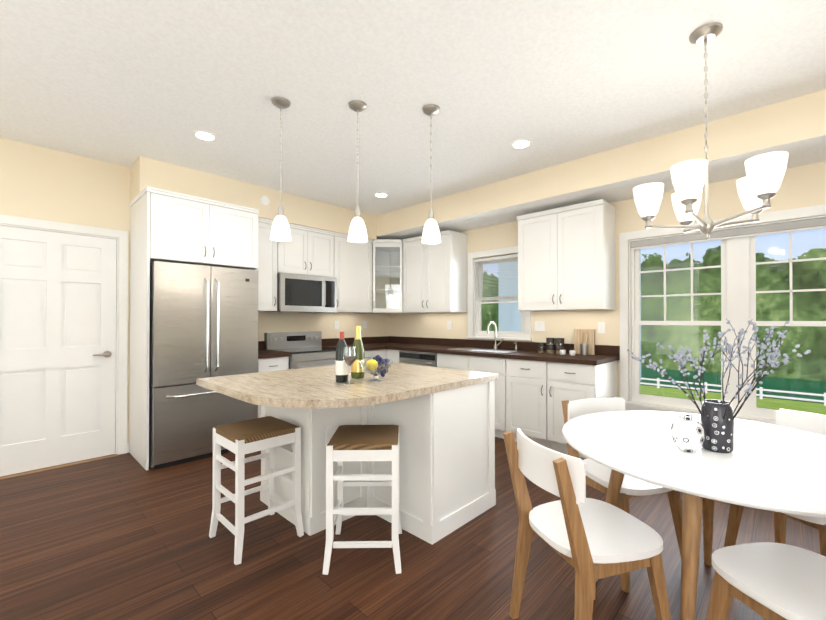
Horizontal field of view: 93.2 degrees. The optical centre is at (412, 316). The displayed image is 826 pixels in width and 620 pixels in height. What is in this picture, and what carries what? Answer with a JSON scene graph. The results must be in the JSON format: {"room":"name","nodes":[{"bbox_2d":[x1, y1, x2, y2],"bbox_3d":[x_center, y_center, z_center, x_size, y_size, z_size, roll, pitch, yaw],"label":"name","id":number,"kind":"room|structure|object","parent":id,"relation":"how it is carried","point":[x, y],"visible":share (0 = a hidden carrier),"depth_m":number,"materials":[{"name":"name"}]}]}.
{"room":"kitchen and dining room","nodes":[
{"label":"kitchen and dining room","id":0,"kind":"room"},
{"bbox_2d":[0,137,389,442],"bbox_3d":[-2.564,-0.070,4.042,0.160,2.740,6.480,0,-1,44],"label":"wall","id":1,"kind":"structure","parent":0,"point":[41,183],"depth_m":3.53,"materials":[{"name":"beige paint"}]},
{"bbox_2d":[0,226,117,479],"bbox_3d":[-3.095,0.282,3.367,0.107,2.034,0.885,0,-1,44],"label":"door","id":2,"kind":"structure","parent":1,"relation":"in","point":[57,348],"depth_m":3.38,"materials":[{"name":"white wood"}]},
{"bbox_2d":[0,214,127,454],"bbox_3d":[-3.148,0.238,3.419,0.180,2.115,1.035,0,-1,44],"label":"door frame","id":3,"kind":"structure","parent":1,"relation":"attached to","point":[120,236],"depth_m":3.69,"materials":[{"name":"white wood"}]},
{"bbox_2d":[257,217,276,311],"bbox_3d":[-1.792,-0.579,4.453,0.380,1.025,0.367,0,-1,44],"label":"upper cabinet","id":4,"kind":"object","parent":1,"relation":"attached to","point":[267,273],"visible":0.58,"depth_m":4.38,"materials":[{"name":"white wood"}]},
{"bbox_2d":[277,223,334,276],"bbox_3d":[-1.397,-0.798,4.865,0.380,0.580,0.766,0,-1,44],"label":"upper cabinet","id":5,"kind":"object","parent":1,"relation":"attached to","point":[307,251],"visible":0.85,"depth_m":4.75,"materials":[{"name":"white wood"}]},
{"bbox_2d":[265,272,336,312],"bbox_3d":[-1.370,-0.277,4.835,0.455,0.449,0.758,0,-1,44],"label":"microwave","id":6,"kind":"object","parent":5,"relation":"attached to","point":[301,293],"visible":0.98,"depth_m":4.67,"materials":[{"name":"silver metal"}]},
{"bbox_2d":[334,321,338,328],"bbox_3d":[-1.068,0.111,5.473,0.008,0.115,0.075,0,-1,44],"label":"electrical outlet","id":7,"kind":"object","parent":1,"relation":"attached to","point":[336,324],"visible":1,"depth_m":5.46,"materials":[{"name":"white plastic"}]},
{"bbox_2d":[334,232,372,312],"bbox_3d":[-0.909,-0.572,5.369,0.380,1.025,0.632,0,-1,44],"label":"upper cabinet","id":8,"kind":"object","parent":1,"relation":"attached to","point":[353,268],"visible":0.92,"depth_m":5.26,"materials":[{"name":"white wood"}]},
{"bbox_2d":[371,239,403,313],"bbox_3d":[-0.364,-0.569,5.737,0.656,1.025,0.663,0,-1,44],"label":"upper cabinet","id":9,"kind":"object","parent":1,"relation":"attached to","point":[387,276],"visible":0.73,"depth_m":5.82,"materials":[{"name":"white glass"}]},
{"bbox_2d":[130,156,376,240],"bbox_3d":[-1.619,-1.265,4.644,0.380,0.340,2.795,0,-1,44],"label":"soffit","id":10,"kind":"structure","parent":0,"point":[298,210],"depth_m":4.18,"materials":[{"name":"beige paint"}]},
{"bbox_2d":[260,196,269,205],"bbox_3d":[-1.639,-1.288,4.327,0.030,0.110,0.110,0,-1,44],"label":"smoke detector","id":11,"kind":"object","parent":10,"relation":"attached to","point":[264,200],"visible":0.96,"depth_m":4.31,"materials":[{"name":"white plastic"}]},
{"bbox_2d":[0,437,819,619],"bbox_3d":[0.108,1.340,1.458,7.580,0.120,6.480,0,-1,44],"label":"floor","id":12,"kind":"structure","parent":0,"point":[125,536],"depth_m":2.07,"materials":[{"name":"brown wood"}]},
{"bbox_2d":[129,186,258,469],"bbox_3d":[-2.145,0.101,3.857,0.690,2.395,0.968,0,-1,44],"label":"tall cabinet","id":13,"kind":"object","parent":12,"relation":"on","point":[170,226],"visible":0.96,"depth_m":3.55,"materials":[{"name":"white wood"}]},
{"bbox_2d":[149,261,257,469],"bbox_3d":[-2.092,0.416,3.814,0.771,1.765,0.893,0,-1,44],"label":"fridge","id":14,"kind":"object","parent":12,"relation":"on","point":[203,321],"visible":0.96,"depth_m":3.50,"materials":[{"name":"silver metal"}]},
{"bbox_2d":[209,416,303,564],"bbox_3d":[-0.919,0.961,2.297,0.393,0.657,0.393,0,-1,44],"label":"stool","id":15,"kind":"object","parent":12,"relation":"on","point":[240,439],"visible":1,"depth_m":2.25,"materials":[{"name":"white paint"}]},
{"bbox_2d":[258,341,290,417],"bbox_3d":[-1.692,0.797,4.351,0.650,1.012,0.372,0,-1,44],"label":"base cabinet","id":16,"kind":"object","parent":12,"relation":"on","point":[270,360],"visible":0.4,"depth_m":4.17,"materials":[{"name":"white wood"}]},
{"bbox_2d":[264,331,335,368],"bbox_3d":[-1.271,0.748,4.733,0.728,1.115,0.756,0,-1,44],"label":"range","id":17,"kind":"object","parent":12,"relation":"on","point":[306,349],"visible":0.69,"depth_m":4.69,"materials":[{"name":"silver metal"}]},
{"bbox_2d":[322,425,401,574],"bbox_3d":[-0.259,0.960,2.147,0.393,0.657,0.393,0,0,-1],"label":"stool","id":18,"kind":"object","parent":12,"relation":"on","point":[364,443],"visible":1,"depth_m":1.97,"materials":[{"name":"white paint"}]},
{"bbox_2d":[260,378,497,544],"bbox_3d":[-0.253,0.862,2.719,1.229,0.856,1.094,0,-1,44],"label":"kitchen island","id":19,"kind":"object","parent":12,"relation":"on","point":[443,419],"depth_m":2.38,"materials":[{"name":"wood"}]},
{"bbox_2d":[196,362,497,421],"bbox_3d":[-0.394,0.414,2.594,1.270,0.040,1.520,0,-1,44],"label":"island countertop","id":20,"kind":"structure","parent":19,"relation":"on","point":[302,394],"depth_m":2.30,"materials":[{"name":"beige stone"}]},
{"bbox_2d":[335,332,347,382],"bbox_3d":[-0.429,0.241,2.357,0.075,0.302,0.075,0,-1,44],"label":"wine bottle","id":21,"kind":"object","parent":20,"relation":"on","point":[341,371],"visible":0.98,"depth_m":2.33,"materials":[{"name":"black glass"}]},
{"bbox_2d":[343,346,356,383],"bbox_3d":[-0.372,0.284,2.300,0.080,0.215,0.080,0,-1,44],"label":"wine glass","id":22,"kind":"object","parent":20,"relation":"on","point":[349,359],"visible":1,"depth_m":2.28,"materials":[{"name":"clear glass"}]},
{"bbox_2d":[351,326,364,378],"bbox_3d":[-0.356,0.225,2.527,0.089,0.336,0.089,0,-1,44],"label":"champagne bottle","id":23,"kind":"object","parent":20,"relation":"on","point":[357,372],"visible":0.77,"depth_m":2.50,"materials":[{"name":"green glass"}]},
{"bbox_2d":[359,355,392,381],"bbox_3d":[-0.228,0.312,2.393,0.216,0.159,0.216,0,-1,44],"label":"fruit bowl","id":24,"kind":"object","parent":20,"relation":"on","point":[379,364],"visible":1,"depth_m":2.36,"materials":[{"name":"clear glass"}]},
{"bbox_2d":[399,351,436,366],"bbox_3d":[0.218,0.879,5.114,0.636,0.858,0.605,0,-1,44],"label":"dishwasher","id":25,"kind":"object","parent":12,"relation":"on","point":[419,358],"visible":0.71,"depth_m":4.91,"materials":[{"name":"silver metal"}]},
{"bbox_2d":[322,336,619,458],"bbox_3d":[0.390,0.798,4.563,3.356,1.012,1.294,0,-1,44],"label":"base cabinet","id":26,"kind":"object","parent":12,"relation":"on","point":[534,388],"visible":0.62,"depth_m":3.93,"materials":[{"name":"white wood"}]},
{"bbox_2d":[487,321,502,348],"bbox_3d":[0.985,0.221,4.698,0.129,0.334,0.204,0,-1,44],"label":"faucet","id":27,"kind":"object","parent":26,"relation":"on","point":[495,345],"visible":0.98,"depth_m":4.75,"materials":[{"name":"silver metal"}]},
{"bbox_2d":[538,342,545,352],"bbox_3d":[1.393,0.333,4.227,0.084,0.112,0.084,0,-1,44],"label":"canister","id":28,"kind":"object","parent":26,"relation":"on","point":[542,349],"visible":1,"depth_m":4.20,"materials":[{"name":"glass"}]},
{"bbox_2d":[546,338,554,353],"bbox_3d":[1.465,0.305,4.158,0.090,0.167,0.090,0,-1,44],"label":"canister","id":29,"kind":"object","parent":26,"relation":"on","point":[550,348],"visible":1,"depth_m":4.12,"materials":[{"name":"glass"}]},
{"bbox_2d":[555,338,563,353],"bbox_3d":[1.537,0.305,4.088,0.090,0.167,0.090,0,-1,44],"label":"canister","id":30,"kind":"object","parent":26,"relation":"on","point":[560,341],"visible":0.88,"depth_m":4.05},
{"bbox_2d":[560,349,565,354],"bbox_3d":[1.531,0.355,3.996,0.060,0.064,0.062,0,-1,44],"label":"cup","id":31,"kind":"object","parent":26,"relation":"on","point":[562,351],"visible":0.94,"depth_m":3.97,"materials":[{"name":"ceramic"}]},
{"bbox_2d":[569,349,575,355],"bbox_3d":[1.603,0.355,3.926,0.060,0.064,0.062,0,-1,44],"label":"cup","id":32,"kind":"object","parent":26,"relation":"on","point":[572,352],"visible":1,"depth_m":3.90,"materials":[{"name":"ceramic"}]},
{"bbox_2d":[580,330,587,354],"bbox_3d":[1.753,0.262,3.996,0.074,0.251,0.082,0,-1,44],"label":"utensil crock","id":33,"kind":"object","parent":26,"relation":"on","point":[584,348],"visible":0.96,"depth_m":3.97,"materials":[{"name":"silver metal"}]},
{"bbox_2d":[574,329,594,354],"bbox_3d":[1.776,0.258,4.049,0.200,0.260,0.025,0,-1,44],"label":"cutting board","id":34,"kind":"object","parent":26,"relation":"on","point":[578,340],"visible":0.64,"depth_m":4.02,"materials":[{"name":"brown wood"}]},
{"bbox_2d":[503,428,670,619],"bbox_3d":[0.663,0.880,1.527,0.494,0.808,0.434,0,0,-16],"label":"chair","id":35,"kind":"object","parent":12,"relation":"on","point":[591,541],"visible":1,"depth_m":1.41,"materials":[{"name":"white paint"}]},
{"bbox_2d":[562,397,682,592],"bbox_3d":[1.119,0.884,2.105,0.434,0.808,0.494,0,0,-19],"label":"chair","id":36,"kind":"object","parent":12,"relation":"on","point":[597,476],"visible":0.35,"depth_m":2.00,"materials":[{"name":"white paint"}]},
{"bbox_2d":[562,411,825,619],"bbox_3d":[1.272,0.908,1.646,1.200,0.753,1.200,0,-1,44],"label":"dining table","id":37,"kind":"object","parent":12,"relation":"on","point":[771,467],"visible":0.81,"depth_m":1.43,"materials":[{"name":"white paint"}]},
{"bbox_2d":[670,414,704,451],"bbox_3d":[1.093,0.462,1.557,0.112,0.138,0.112,0,-1,44],"label":"round vase","id":38,"kind":"object","parent":37,"relation":"on","point":[687,432],"visible":1,"depth_m":1.52,"materials":[{"name":"ceramic"}]},
{"bbox_2d":[627,320,810,452],"bbox_3d":[1.194,0.268,1.568,0.562,0.526,0.546,0,-1,44],"label":"vase","id":39,"kind":"object","parent":37,"relation":"on","point":[717,417],"visible":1,"depth_m":1.52,"materials":[{"name":"black ceramic"}]},
{"bbox_2d":[707,542,825,619],"bbox_3d":[1.220,0.877,1.154,0.434,0.808,0.494,0,0,-11],"label":"chair","id":40,"kind":"object","parent":12,"relation":"on","point":[772,581],"visible":1,"depth_m":1.24,"materials":[{"name":"white paint"}]},
{"bbox_2d":[724,409,825,556],"bbox_3d":[1.809,0.882,1.806,0.494,0.808,0.434,0,0,-16],"label":"chair","id":41,"kind":"object","parent":12,"relation":"on","point":[805,421],"visible":0.23,"depth_m":1.93,"materials":[{"name":"white paint"}]},
{"bbox_2d":[0,0,825,215],"bbox_3d":[0.108,-1.520,1.480,7.580,0.120,6.480,0,-1,44],"label":"ceiling","id":42,"kind":"structure","parent":0,"point":[127,83],"depth_m":2.40,"materials":[{"name":"white paint"}]},
{"bbox_2d":[192,130,216,140],"bbox_3d":[-1.655,-1.441,3.108,0.176,0.011,0.176,0,-1,44],"label":"recessed light","id":43,"kind":"object","parent":42,"relation":"in","point":[205,135],"visible":1,"depth_m":3.09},
{"bbox_2d":[270,97,290,241],"bbox_3d":[-0.890,-0.985,2.631,0.138,0.929,0.138,0,-1,44],"label":"pendant light","id":44,"kind":"object","parent":42,"relation":"hanging from","point":[280,229],"visible":1,"depth_m":2.61,"materials":[{"name":"white glass"}]},
{"bbox_2d":[348,100,367,242],"bbox_3d":[-0.378,-0.985,2.672,0.138,0.929,0.138,0,-1,44],"label":"pendant light","id":45,"kind":"object","parent":42,"relation":"hanging from","point":[357,233],"visible":1,"depth_m":2.65,"materials":[{"name":"white glass"}]},
{"bbox_2d":[374,192,387,196],"bbox_3d":[-0.375,-1.430,4.582,0.176,0.011,0.176,0,-1,44],"label":"recessed light","id":46,"kind":"object","parent":42,"relation":"in","point":[380,194],"visible":0.96,"depth_m":4.55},
{"bbox_2d":[421,104,440,243],"bbox_3d":[0.127,-0.985,2.721,0.138,0.929,0.138,0,-1,44],"label":"pendant light","id":47,"kind":"object","parent":42,"relation":"hanging from","point":[431,233],"visible":1,"depth_m":2.69,"materials":[{"name":"white glass"}]},
{"bbox_2d":[510,139,531,148],"bbox_3d":[0.902,-1.440,3.255,0.176,0.011,0.176,0,-1,44],"label":"recessed light","id":48,"kind":"object","parent":42,"relation":"in","point":[520,143],"visible":1,"depth_m":3.24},
{"bbox_2d":[633,22,788,239],"bbox_3d":[1.481,-0.923,1.994,0.628,1.064,0.626,0,-1,44],"label":"chandelier","id":49,"kind":"object","parent":42,"relation":"hanging from","point":[758,185],"visible":1,"depth_m":1.95,"materials":[{"name":"silver metal"}]},
{"bbox_2d":[390,161,825,397],"bbox_3d":[2.300,-0.072,3.745,7.260,2.740,0.160,0,-1,44],"label":"wall","id":50,"kind":"structure","parent":0,"point":[803,186],"depth_m":3.91,"materials":[{"name":"beige paint"}]},
{"bbox_2d":[402,230,466,312],"bbox_3d":[0.278,-0.572,5.316,0.847,1.025,0.380,0,-1,44],"label":"upper cabinet","id":51,"kind":"object","parent":50,"relation":"attached to","point":[434,278],"visible":0.94,"depth_m":5.12,"materials":[{"name":"white wood"}]},
{"bbox_2d":[447,321,451,328],"bbox_3d":[0.498,0.110,5.361,0.075,0.115,0.008,0,-1,44],"label":"light switch","id":52,"kind":"object","parent":50,"relation":"attached to","point":[449,324],"visible":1,"depth_m":5.35,"materials":[{"name":"white plastic"}]},
{"bbox_2d":[466,246,531,340],"bbox_3d":[1.075,-0.281,4.860,0.910,1.115,0.145,0,-1,44],"label":"window","id":53,"kind":"structure","parent":50,"relation":"in","point":[475,326],"depth_m":5.02,"materials":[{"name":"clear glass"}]},
{"bbox_2d":[475,254,517,303],"bbox_3d":[1.067,-0.458,4.853,0.690,0.573,0.030,0,-1,44],"label":"blinds","id":54,"kind":"object","parent":53,"relation":"attached to","point":[497,259],"visible":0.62,"depth_m":4.86,"materials":[{"name":"white plastic"}]},
{"bbox_2d":[534,321,544,330],"bbox_3d":[1.442,0.103,4.453,0.120,0.115,0.008,0,-1,44],"label":"electrical outlet","id":55,"kind":"object","parent":50,"relation":"attached to","point":[539,325],"visible":1,"depth_m":4.45,"materials":[{"name":"white plastic"}]},
{"bbox_2d":[517,199,615,310],"bbox_3d":[1.571,-0.582,4.070,0.885,1.025,0.380,0,-1,44],"label":"upper cabinet","id":56,"kind":"object","parent":50,"relation":"attached to","point":[566,258],"visible":1,"depth_m":3.88,"materials":[{"name":"white wood"}]},
{"bbox_2d":[372,89,825,242],"bbox_3d":[1.154,-1.292,4.330,4.810,0.291,0.600,0,-1,44],"label":"soffit","id":57,"kind":"object","parent":50,"relation":"attached to","point":[795,128],"depth_m":3.29,"materials":[{"name":"beige paint"}]},
{"bbox_2d":[464,217,497,225],"bbox_3d":[0.815,-1.140,4.662,0.300,0.008,0.270,0,-1,44],"label":"recessed light","id":58,"kind":"object","parent":57,"relation":"in","point":[482,221],"visible":1,"depth_m":4.65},
{"bbox_2d":[598,322,605,332],"bbox_3d":[1.925,0.110,3.988,0.075,0.115,0.008,0,-1,44],"label":"electrical outlet","id":59,"kind":"object","parent":50,"relation":"attached to","point":[601,327],"visible":1,"depth_m":3.98,"materials":[{"name":"white plastic"}]},
{"bbox_2d":[619,204,825,424],"bbox_3d":[2.719,0.042,3.271,1.830,1.745,0.150,0,-1,44],"label":"dining room window","id":60,"kind":"structure","parent":50,"relation":"in","point":[738,282],"depth_m":3.33,"materials":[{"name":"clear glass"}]},
{"bbox_2d":[631,217,825,249],"bbox_3d":[2.712,-0.699,3.269,1.600,0.076,0.032,0,-1,44],"label":"blinds","id":61,"kind":"object","parent":60,"relation":"attached to","point":[810,224],"visible":1,"depth_m":3.26,"materials":[{"name":"white plastic"}]},
{"label":"outside","id":62,"kind":"structure","parent":0,"visible":0},
{"bbox_2d":[640,385,825,414],"bbox_3d":[8.804,3.345,16.197,78.000,2.800,26.840,0,-1,44],"label":"lawn","id":63,"kind":"structure","parent":62,"point":[813,407],"depth_m":19.76,"materials":[{"name":"green plant"}]},
{"bbox_2d":[498,249,640,380],"bbox_3d":[4.480,-0.196,10.976,2.550,4.100,3.600,0,-1,44],"label":"house","id":64,"kind":"structure","parent":63,"relation":"on","point":[505,309],"depth_m":10.37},
{"bbox_2d":[640,367,825,405],"bbox_3d":[16.387,3.927,24.023,70.060,1.170,1.080,0,-1,44],"label":"fence","id":65,"kind":"object","parent":63,"relation":"on","point":[805,389],"depth_m":21.60,"materials":[{"name":"white wood"}]},
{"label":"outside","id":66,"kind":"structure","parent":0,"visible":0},
{"bbox_2d":[482,228,825,380],"bbox_3d":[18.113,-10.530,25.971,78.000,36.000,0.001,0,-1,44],"label":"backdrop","id":67,"kind":"structure","parent":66,"point":[816,274],"depth_m":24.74,"materials":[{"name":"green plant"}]}
]}

